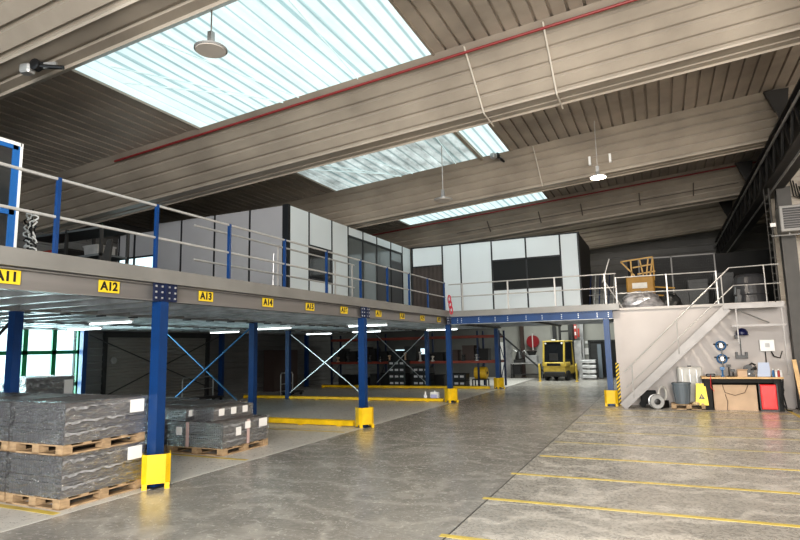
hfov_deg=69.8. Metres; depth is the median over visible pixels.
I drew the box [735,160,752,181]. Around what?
bracket
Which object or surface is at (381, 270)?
blind
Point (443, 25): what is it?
ceiling
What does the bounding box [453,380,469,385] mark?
crate
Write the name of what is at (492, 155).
motor
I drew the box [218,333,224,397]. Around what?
post
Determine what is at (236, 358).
wall
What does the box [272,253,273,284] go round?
pole
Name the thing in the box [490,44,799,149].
ceiling
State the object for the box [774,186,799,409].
steel column
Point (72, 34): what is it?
roof beam
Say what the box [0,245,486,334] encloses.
deck
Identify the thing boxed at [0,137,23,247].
gate
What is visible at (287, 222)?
cabin
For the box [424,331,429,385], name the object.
post
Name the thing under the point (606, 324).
post
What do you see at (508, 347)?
door
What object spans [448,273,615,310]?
guard railing
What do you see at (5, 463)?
load
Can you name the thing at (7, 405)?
load
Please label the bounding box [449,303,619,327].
deck
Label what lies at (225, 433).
load
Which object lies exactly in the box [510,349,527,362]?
machine
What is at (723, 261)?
wall
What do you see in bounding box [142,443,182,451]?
wooden pallet
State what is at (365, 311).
connector
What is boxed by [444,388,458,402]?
guard
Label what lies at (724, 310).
staircase
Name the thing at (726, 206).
bracket
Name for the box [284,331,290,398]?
post
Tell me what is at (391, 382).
crate
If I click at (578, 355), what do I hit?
column
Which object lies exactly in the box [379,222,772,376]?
wall
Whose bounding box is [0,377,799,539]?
floor
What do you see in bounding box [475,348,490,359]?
storage box
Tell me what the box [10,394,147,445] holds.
load
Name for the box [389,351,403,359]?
storage box
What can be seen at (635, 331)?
wall
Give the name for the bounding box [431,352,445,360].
storage box
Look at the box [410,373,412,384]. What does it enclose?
storage box
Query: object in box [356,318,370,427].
post
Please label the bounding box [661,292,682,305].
bundle
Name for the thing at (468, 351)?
storage box
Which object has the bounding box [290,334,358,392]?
brace
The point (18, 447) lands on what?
wooden pallet
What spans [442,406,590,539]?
joint
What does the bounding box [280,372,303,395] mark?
trolley
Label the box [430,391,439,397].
plastic jug
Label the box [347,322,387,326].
lamp
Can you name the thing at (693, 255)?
mesh fence
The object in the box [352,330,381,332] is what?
lamp
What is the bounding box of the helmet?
[734,328,748,338]
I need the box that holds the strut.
[500,333,551,377]
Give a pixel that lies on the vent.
(483, 140)
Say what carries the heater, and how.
attached to the steel column at (788, 244)
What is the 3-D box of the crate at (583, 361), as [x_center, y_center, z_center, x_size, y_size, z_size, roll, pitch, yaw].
[10.758,5.228,32.608,0.750,0.240,0.600,-5,-8,24]
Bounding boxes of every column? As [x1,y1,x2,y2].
[568,324,583,377]
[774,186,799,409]
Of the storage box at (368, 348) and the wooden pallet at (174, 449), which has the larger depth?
the storage box at (368, 348)
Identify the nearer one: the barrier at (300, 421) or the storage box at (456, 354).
the barrier at (300, 421)
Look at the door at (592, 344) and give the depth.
34.16 m
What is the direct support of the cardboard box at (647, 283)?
on the trim
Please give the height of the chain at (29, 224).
1.140 m
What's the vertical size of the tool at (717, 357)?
0.450 m
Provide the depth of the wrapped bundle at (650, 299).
19.32 m
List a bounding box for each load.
[0,374,75,393]
[0,392,44,397]
[0,393,93,440]
[0,442,27,491]
[6,440,145,499]
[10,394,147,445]
[125,418,170,444]
[144,398,199,407]
[144,404,206,420]
[165,399,246,405]
[167,415,268,448]
[192,402,252,420]
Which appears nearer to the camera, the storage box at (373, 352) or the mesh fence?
the mesh fence
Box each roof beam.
[0,0,237,99]
[18,0,799,233]
[260,84,795,228]
[367,158,757,253]
[410,199,769,275]
[411,221,770,276]
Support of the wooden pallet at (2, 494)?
on the floor at (419, 475)
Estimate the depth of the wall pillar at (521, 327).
35.87 m
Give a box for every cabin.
[117,204,410,304]
[410,232,592,310]
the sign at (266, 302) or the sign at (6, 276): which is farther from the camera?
the sign at (266, 302)
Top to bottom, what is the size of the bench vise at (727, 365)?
0.350 m
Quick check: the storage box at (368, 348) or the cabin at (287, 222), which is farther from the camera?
the storage box at (368, 348)
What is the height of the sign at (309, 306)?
0.170 m
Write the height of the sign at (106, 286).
0.170 m
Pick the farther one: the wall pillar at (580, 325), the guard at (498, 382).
the wall pillar at (580, 325)
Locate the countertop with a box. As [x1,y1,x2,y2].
[700,376,783,378]
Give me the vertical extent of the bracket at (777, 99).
1.012 m
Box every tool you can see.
[713,341,727,355]
[714,354,728,366]
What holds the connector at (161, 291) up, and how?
attached to the deck at (55, 291)
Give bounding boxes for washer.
[525,350,538,362]
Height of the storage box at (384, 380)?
0.685 m
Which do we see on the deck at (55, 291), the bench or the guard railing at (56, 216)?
the guard railing at (56, 216)
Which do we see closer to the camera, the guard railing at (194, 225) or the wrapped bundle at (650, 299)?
the guard railing at (194, 225)
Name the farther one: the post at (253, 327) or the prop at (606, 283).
the prop at (606, 283)
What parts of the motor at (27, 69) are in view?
rod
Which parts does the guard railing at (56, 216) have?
post, post, rail, post, post, post, post, post, post, post, post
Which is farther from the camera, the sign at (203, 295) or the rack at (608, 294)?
the rack at (608, 294)
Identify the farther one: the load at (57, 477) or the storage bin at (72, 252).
the storage bin at (72, 252)
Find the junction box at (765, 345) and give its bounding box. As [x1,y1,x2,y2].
[759,340,782,361]
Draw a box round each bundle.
[622,291,664,307]
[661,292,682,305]
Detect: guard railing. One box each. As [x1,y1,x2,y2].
[0,162,445,309]
[192,224,354,296]
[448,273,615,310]
[614,271,718,305]
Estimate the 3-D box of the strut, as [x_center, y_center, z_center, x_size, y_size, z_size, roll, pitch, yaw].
[7.385,5.012,34.622,3.360,3.037,0.090,-5,-8,24]
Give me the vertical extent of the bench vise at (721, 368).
0.280 m
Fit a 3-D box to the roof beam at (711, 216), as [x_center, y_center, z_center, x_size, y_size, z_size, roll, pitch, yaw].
[7.899,-1.320,31.157,26.000,2.807,3.050,-5,-8,24]
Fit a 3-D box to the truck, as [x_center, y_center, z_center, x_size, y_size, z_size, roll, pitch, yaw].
[9.434,4.737,33.171,1.360,3.100,3.552,-6,-9,33]
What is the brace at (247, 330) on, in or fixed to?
attached to the post
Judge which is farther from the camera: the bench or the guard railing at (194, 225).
the bench
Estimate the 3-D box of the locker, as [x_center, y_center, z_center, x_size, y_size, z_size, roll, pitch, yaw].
[11.544,5.226,33.013,0.250,2.000,0.620,-5,-8,24]
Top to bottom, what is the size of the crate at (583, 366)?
0.240 m
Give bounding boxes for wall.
[16,220,379,395]
[72,240,86,393]
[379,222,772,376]
[613,303,797,407]
[627,249,778,303]
[771,169,799,305]
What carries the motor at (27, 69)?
attached to the roof beam at (72, 34)
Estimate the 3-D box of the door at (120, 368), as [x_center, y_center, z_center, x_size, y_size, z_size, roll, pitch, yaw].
[-9.478,3.887,22.722,0.180,2.780,5.300,-5,-8,24]
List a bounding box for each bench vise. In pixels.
[720,367,724,376]
[726,364,731,376]
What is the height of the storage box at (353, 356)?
0.586 m
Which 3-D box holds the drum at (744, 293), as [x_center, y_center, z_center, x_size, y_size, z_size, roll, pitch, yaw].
[11.480,0.631,18.792,0.980,1.020,0.990,-5,-8,24]
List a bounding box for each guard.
[141,450,170,490]
[355,406,373,427]
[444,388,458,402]
[494,377,504,388]
[604,390,618,405]
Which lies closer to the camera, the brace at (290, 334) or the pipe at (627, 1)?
the pipe at (627, 1)
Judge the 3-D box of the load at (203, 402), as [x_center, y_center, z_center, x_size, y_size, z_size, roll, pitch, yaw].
[-4.831,3.569,14.160,1.470,0.642,1.428,-5,-8,24]
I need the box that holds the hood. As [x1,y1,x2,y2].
[542,362,570,366]
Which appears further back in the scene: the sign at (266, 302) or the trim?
the trim
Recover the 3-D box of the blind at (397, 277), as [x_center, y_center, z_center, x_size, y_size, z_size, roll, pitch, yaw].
[-0.124,0.884,24.220,0.025,2.500,1.060,-5,-8,24]
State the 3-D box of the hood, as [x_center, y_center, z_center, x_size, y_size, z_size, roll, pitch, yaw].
[8.719,5.259,31.992,1.360,0.260,0.890,-6,-9,33]
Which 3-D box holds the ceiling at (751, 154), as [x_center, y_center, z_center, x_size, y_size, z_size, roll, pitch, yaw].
[10.569,-3.960,19.682,11.400,0.880,3.858,-5,-8,24]
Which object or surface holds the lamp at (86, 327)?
attached to the deck at (55, 291)
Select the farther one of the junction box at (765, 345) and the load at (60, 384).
the junction box at (765, 345)
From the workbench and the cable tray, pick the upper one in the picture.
the cable tray
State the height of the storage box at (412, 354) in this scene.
0.789 m
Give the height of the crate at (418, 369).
0.315 m
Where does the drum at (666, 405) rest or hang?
on the floor at (419, 475)
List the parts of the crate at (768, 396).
panel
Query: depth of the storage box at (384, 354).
30.92 m
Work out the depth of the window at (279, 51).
11.25 m
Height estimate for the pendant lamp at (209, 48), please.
1.420 m
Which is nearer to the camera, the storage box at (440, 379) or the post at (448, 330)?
the post at (448, 330)
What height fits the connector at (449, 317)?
0.300 m
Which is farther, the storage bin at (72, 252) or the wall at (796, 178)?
the wall at (796, 178)
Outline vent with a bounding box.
[453,124,508,160]
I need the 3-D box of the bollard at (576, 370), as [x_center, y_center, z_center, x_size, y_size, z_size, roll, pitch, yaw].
[9.499,5.506,30.853,0.140,0.953,0.390,-5,-9,25]
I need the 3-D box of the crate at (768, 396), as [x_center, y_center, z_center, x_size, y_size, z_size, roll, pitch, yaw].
[10.450,3.612,16.265,0.460,0.760,0.230,-5,-8,24]
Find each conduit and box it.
[463,46,493,126]
[532,146,542,186]
[542,21,563,108]
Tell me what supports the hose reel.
attached to the wall at (757, 238)
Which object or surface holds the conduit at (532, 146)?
attached to the roof beam at (745, 123)
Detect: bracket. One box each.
[719,201,731,216]
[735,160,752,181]
[735,339,747,358]
[763,87,788,125]
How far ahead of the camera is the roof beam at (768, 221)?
33.51 m
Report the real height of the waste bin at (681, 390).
0.630 m
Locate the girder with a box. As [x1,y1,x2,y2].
[714,78,799,252]
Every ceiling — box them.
[0,71,194,183]
[109,173,332,229]
[356,221,407,232]
[393,0,600,52]
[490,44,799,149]
[544,148,762,197]
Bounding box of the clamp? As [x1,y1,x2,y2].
[706,374,717,390]
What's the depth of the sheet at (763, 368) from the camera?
16.52 m
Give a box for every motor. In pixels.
[19,58,64,75]
[490,152,504,161]
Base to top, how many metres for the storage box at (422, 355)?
0.368 m
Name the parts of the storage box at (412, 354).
lid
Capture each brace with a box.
[0,323,7,334]
[89,334,219,394]
[168,328,248,399]
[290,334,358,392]
[376,334,425,382]
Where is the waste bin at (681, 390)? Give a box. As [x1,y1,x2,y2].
[671,382,690,403]
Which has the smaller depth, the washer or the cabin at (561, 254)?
the cabin at (561, 254)
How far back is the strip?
18.72 m
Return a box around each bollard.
[538,364,540,380]
[575,363,577,381]
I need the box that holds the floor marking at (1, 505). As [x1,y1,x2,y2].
[0,504,58,514]
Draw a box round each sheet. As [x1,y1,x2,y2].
[713,385,758,410]
[757,362,770,376]
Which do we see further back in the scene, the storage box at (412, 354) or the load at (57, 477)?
the storage box at (412, 354)
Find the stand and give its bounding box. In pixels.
[472,379,489,385]
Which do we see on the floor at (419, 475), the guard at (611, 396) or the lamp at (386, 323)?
the guard at (611, 396)
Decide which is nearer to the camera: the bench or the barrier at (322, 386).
the barrier at (322, 386)
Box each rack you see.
[331,330,506,385]
[589,274,618,304]
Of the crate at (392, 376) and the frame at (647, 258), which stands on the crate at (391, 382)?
the crate at (392, 376)
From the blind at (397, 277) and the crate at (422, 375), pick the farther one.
the crate at (422, 375)
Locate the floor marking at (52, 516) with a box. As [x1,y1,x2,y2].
[0,384,514,532]
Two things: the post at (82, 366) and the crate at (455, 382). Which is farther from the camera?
the crate at (455, 382)
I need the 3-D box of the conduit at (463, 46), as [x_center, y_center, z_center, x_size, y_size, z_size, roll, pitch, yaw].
[1.703,-3.863,12.247,0.036,0.948,2.069,-5,-8,24]
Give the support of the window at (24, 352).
in the wall at (236, 358)
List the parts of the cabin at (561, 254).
panel, door, panel, panel, panel, panel, panel, panel, panel, panel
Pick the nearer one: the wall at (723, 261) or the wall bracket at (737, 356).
the wall bracket at (737, 356)
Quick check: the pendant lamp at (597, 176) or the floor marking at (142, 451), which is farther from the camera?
the pendant lamp at (597, 176)
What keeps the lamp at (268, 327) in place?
attached to the deck at (55, 291)
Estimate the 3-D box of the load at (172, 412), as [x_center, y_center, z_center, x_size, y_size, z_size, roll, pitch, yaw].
[-4.692,2.993,12.088,1.189,0.254,0.694,-5,-8,24]
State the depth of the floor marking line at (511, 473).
8.16 m
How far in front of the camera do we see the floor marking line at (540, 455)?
9.49 m
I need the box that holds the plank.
[792,359,799,397]
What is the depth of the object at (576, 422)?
13.56 m
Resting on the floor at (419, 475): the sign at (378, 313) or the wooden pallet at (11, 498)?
the wooden pallet at (11, 498)
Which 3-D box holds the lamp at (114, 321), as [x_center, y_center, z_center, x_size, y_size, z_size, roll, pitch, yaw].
[-7.169,1.283,14.189,1.500,0.102,0.100,-5,-8,24]
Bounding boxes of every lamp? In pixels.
[66,326,102,330]
[88,319,133,324]
[194,9,227,57]
[209,330,239,332]
[258,326,291,329]
[305,332,330,334]
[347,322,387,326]
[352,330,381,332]
[426,327,457,330]
[434,146,451,202]
[589,121,606,179]
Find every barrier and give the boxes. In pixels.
[243,395,443,401]
[267,417,354,425]
[321,385,489,388]
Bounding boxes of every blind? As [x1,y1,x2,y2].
[378,266,390,301]
[392,260,402,303]
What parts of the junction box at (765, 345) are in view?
casing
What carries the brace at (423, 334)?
attached to the post at (426, 333)
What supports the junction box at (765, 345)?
attached to the wall at (635, 331)
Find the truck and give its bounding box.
[542,325,578,380]
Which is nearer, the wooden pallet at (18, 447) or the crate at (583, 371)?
the wooden pallet at (18, 447)
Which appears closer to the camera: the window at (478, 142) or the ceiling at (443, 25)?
the ceiling at (443, 25)
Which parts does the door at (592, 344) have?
panel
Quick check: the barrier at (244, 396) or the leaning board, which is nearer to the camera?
the leaning board
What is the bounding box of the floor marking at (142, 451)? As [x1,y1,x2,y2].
[142,451,248,459]
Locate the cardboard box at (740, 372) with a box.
[737,369,747,376]
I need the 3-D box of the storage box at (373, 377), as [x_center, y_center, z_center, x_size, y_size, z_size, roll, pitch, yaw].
[-1.333,5.978,31.351,0.375,0.607,0.620,-5,-8,24]
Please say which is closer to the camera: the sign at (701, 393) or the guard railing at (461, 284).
the sign at (701, 393)
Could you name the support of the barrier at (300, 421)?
on the floor at (419, 475)
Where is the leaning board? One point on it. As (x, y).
(107, 253)
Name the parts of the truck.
seat, name plate, mast rail, mast rail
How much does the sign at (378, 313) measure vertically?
0.170 m
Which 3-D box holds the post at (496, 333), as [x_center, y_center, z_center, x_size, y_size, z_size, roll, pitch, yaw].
[4.585,4.160,27.022,0.300,2.800,0.300,-5,-8,24]
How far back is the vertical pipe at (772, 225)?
16.66 m
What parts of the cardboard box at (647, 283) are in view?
panel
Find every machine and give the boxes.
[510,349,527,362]
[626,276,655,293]
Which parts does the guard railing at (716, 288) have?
post, rail, rail, post, post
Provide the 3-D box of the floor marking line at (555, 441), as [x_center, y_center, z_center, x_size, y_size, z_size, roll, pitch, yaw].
[6.291,3.301,10.488,6.780,0.003,0.090,-5,-8,24]
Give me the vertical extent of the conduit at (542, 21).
0.948 m
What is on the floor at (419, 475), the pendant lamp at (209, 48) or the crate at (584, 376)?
the crate at (584, 376)
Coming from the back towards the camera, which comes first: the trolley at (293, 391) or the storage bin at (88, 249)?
the trolley at (293, 391)
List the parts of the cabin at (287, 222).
trim, panel, panel, trim, panel, trim, panel, trim, panel, trim, panel, frame, panel, frame, panel, frame, frame, panel, frame, panel, frame, panel, frame, frame, panel, frame, panel, frame, panel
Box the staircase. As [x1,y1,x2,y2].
[620,263,783,407]
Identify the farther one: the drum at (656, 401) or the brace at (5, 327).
the drum at (656, 401)
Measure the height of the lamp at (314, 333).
0.102 m
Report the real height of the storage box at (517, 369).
0.550 m
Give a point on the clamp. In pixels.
(707, 375)
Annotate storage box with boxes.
[337,349,349,361]
[338,374,350,384]
[347,351,357,361]
[348,374,358,384]
[367,347,372,361]
[369,349,379,361]
[370,373,379,384]
[379,351,388,360]
[380,372,388,384]
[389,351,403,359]
[404,346,420,360]
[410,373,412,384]
[421,354,431,360]
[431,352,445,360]
[433,374,446,385]
[452,350,461,360]
[462,345,476,360]
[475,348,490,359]
[512,365,521,373]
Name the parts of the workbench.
leg, panel, leg, cable coil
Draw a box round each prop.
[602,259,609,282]
[606,283,622,307]
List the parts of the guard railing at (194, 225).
rail, rail, post, post, post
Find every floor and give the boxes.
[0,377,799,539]
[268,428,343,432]
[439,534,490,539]
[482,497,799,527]
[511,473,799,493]
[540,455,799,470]
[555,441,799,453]
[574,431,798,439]
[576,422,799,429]
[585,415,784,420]
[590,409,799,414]
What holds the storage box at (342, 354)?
on the rack at (476, 336)
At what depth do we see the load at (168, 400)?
14.76 m
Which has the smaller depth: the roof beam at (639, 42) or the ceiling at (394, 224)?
the roof beam at (639, 42)
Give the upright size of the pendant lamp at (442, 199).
1.620 m
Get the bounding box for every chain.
[23,209,38,250]
[447,295,452,314]
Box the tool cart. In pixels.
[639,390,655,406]
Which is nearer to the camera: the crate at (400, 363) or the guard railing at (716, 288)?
the guard railing at (716, 288)
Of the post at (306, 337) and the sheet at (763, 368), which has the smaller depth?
the sheet at (763, 368)
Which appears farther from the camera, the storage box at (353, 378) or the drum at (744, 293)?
the storage box at (353, 378)
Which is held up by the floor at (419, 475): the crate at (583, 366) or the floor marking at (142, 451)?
the floor marking at (142, 451)
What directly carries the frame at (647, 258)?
attached to the cardboard box at (647, 283)
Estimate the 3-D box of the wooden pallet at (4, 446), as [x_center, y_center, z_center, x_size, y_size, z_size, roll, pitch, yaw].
[-5.714,2.576,8.833,1.100,0.140,1.320,-5,-8,24]
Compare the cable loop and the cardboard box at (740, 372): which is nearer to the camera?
the cardboard box at (740, 372)
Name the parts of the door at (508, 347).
frame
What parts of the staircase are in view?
rail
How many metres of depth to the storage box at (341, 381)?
31.90 m
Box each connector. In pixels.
[153,282,176,302]
[361,307,369,317]
[447,316,450,324]
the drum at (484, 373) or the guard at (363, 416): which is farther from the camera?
the drum at (484, 373)
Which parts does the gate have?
pane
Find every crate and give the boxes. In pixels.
[388,360,409,366]
[388,367,409,372]
[388,373,409,379]
[388,379,410,384]
[412,366,434,372]
[412,380,434,385]
[413,373,434,379]
[453,373,469,379]
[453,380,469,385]
[582,360,596,363]
[582,365,596,368]
[582,370,596,373]
[583,375,597,378]
[757,383,779,411]
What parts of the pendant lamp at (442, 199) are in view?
hanging rod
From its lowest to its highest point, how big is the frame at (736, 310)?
1.980 m
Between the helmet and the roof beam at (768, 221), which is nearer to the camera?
the helmet
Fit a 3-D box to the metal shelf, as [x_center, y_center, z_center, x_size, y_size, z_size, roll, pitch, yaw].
[-6.611,-0.091,11.698,2.250,1.350,0.650,-5,-8,24]
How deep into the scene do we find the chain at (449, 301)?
21.05 m
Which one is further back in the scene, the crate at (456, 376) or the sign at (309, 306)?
the crate at (456, 376)
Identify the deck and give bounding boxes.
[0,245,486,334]
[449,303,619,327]
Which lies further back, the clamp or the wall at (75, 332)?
the wall at (75, 332)
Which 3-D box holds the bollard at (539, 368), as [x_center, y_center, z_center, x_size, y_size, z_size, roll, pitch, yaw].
[7.706,5.652,31.655,0.140,0.953,0.390,-5,-9,25]
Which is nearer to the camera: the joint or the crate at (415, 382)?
the joint
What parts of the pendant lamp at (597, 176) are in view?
hanging rod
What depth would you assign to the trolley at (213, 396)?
23.37 m
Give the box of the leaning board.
[101,239,113,260]
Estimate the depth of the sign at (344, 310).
14.21 m
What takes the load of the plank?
on the floor at (419, 475)
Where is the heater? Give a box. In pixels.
[771,204,799,236]
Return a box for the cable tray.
[457,182,738,233]
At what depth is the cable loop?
17.81 m
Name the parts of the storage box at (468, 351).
lid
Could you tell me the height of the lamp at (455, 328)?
0.102 m
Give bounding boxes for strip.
[615,363,620,404]
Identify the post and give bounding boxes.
[3,311,23,392]
[77,330,87,393]
[140,301,168,489]
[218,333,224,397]
[248,322,257,414]
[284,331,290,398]
[303,335,309,386]
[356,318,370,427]
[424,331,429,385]
[445,325,455,402]
[494,328,501,388]
[603,318,615,405]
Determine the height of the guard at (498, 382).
0.500 m
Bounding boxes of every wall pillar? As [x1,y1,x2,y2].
[520,326,525,376]
[552,325,556,340]
[579,324,585,374]
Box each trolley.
[181,375,223,399]
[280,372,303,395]
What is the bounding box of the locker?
[597,343,603,378]
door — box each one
[100,332,210,398]
[500,340,512,376]
[588,340,616,376]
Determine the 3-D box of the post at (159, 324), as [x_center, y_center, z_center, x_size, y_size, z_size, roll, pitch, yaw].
[-3.737,1.879,8.835,0.300,2.800,0.300,-5,-8,24]
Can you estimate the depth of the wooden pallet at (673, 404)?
17.08 m
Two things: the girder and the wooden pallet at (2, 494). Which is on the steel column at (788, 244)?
the girder
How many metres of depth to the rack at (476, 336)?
29.95 m
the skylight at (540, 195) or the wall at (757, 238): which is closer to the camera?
the skylight at (540, 195)
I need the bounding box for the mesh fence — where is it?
[638,253,718,304]
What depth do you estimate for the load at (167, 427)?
11.81 m
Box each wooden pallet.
[0,440,31,450]
[0,491,23,501]
[6,478,141,510]
[9,431,144,455]
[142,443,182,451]
[167,438,267,456]
[671,402,706,409]
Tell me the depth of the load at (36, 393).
9.65 m
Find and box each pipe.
[114,0,637,161]
[372,161,755,235]
[763,188,780,301]
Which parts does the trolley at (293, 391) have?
frame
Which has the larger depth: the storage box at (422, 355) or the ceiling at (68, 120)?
the storage box at (422, 355)
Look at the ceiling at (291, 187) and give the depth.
20.15 m
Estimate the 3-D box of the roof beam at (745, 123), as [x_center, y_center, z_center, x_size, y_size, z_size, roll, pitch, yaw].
[2.559,-2.784,19.488,26.000,2.807,3.050,-5,-8,24]
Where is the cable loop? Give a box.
[790,180,799,198]
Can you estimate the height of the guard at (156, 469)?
0.500 m
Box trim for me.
[617,301,784,310]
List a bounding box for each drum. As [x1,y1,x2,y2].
[474,367,488,378]
[648,394,664,408]
[657,385,668,408]
[733,273,768,302]
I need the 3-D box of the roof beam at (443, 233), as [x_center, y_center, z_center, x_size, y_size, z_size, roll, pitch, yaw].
[5.229,-2.052,25.323,26.000,2.807,3.050,-5,-8,24]
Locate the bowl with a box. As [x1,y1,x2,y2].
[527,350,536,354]
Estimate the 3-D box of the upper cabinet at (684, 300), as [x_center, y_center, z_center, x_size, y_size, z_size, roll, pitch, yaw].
[11.316,1.293,23.216,0.720,0.900,0.620,-5,-8,24]
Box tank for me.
[677,365,702,402]
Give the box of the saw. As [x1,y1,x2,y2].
[743,362,756,376]
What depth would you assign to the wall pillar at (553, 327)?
35.16 m
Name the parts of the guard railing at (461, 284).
post, post, rail, rail, post, post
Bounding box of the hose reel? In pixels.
[526,333,538,349]
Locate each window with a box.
[0,329,79,393]
[70,0,434,129]
[294,123,510,191]
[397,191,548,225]
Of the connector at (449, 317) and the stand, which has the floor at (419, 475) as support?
the stand
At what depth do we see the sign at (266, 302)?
11.45 m
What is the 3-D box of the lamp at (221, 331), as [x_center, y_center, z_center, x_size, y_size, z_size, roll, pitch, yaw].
[-7.056,2.480,23.063,1.500,0.102,0.100,-5,-8,24]
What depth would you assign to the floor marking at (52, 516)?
9.21 m
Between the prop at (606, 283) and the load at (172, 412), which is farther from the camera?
the prop at (606, 283)
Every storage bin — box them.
[58,248,83,255]
[82,244,116,254]
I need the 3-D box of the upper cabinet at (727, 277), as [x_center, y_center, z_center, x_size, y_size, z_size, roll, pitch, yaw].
[12.766,0.877,22.605,0.720,1.500,0.620,-5,-8,24]
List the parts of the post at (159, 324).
plate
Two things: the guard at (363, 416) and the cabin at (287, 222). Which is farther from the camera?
the cabin at (287, 222)
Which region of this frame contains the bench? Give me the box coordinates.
[510,362,543,377]
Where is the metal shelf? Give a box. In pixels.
[26,224,129,263]
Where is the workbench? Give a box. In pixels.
[700,376,792,411]
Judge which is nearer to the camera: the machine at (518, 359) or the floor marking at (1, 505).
the floor marking at (1, 505)
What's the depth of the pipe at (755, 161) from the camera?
23.09 m
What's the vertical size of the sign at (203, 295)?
0.170 m
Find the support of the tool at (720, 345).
attached to the wall at (635, 331)
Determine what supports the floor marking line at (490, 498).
on the floor at (419, 475)
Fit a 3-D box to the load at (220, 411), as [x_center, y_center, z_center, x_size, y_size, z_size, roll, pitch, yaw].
[-3.695,2.957,12.057,0.583,0.274,1.224,-5,-8,24]
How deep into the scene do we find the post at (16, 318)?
10.32 m
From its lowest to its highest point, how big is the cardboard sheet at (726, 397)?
0.724 m
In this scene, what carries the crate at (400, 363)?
on the crate at (393, 369)
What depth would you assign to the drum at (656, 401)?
17.27 m
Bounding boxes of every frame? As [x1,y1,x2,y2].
[620,256,674,295]
[732,307,789,374]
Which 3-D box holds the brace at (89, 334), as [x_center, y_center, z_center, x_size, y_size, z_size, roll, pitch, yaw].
[-9.270,3.762,22.277,0.050,2.428,6.450,-5,-8,24]
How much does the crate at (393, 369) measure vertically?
0.315 m
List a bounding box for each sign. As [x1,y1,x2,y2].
[0,269,20,284]
[98,280,119,293]
[199,291,212,301]
[262,298,272,306]
[306,303,313,310]
[341,306,347,313]
[376,310,380,316]
[400,313,404,318]
[695,383,708,404]
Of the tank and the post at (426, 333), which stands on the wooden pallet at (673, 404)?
the tank
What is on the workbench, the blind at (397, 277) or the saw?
the saw
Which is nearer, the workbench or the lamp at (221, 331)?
the workbench
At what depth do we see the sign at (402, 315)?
17.39 m
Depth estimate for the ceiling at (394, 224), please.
25.74 m
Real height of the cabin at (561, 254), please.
3.300 m

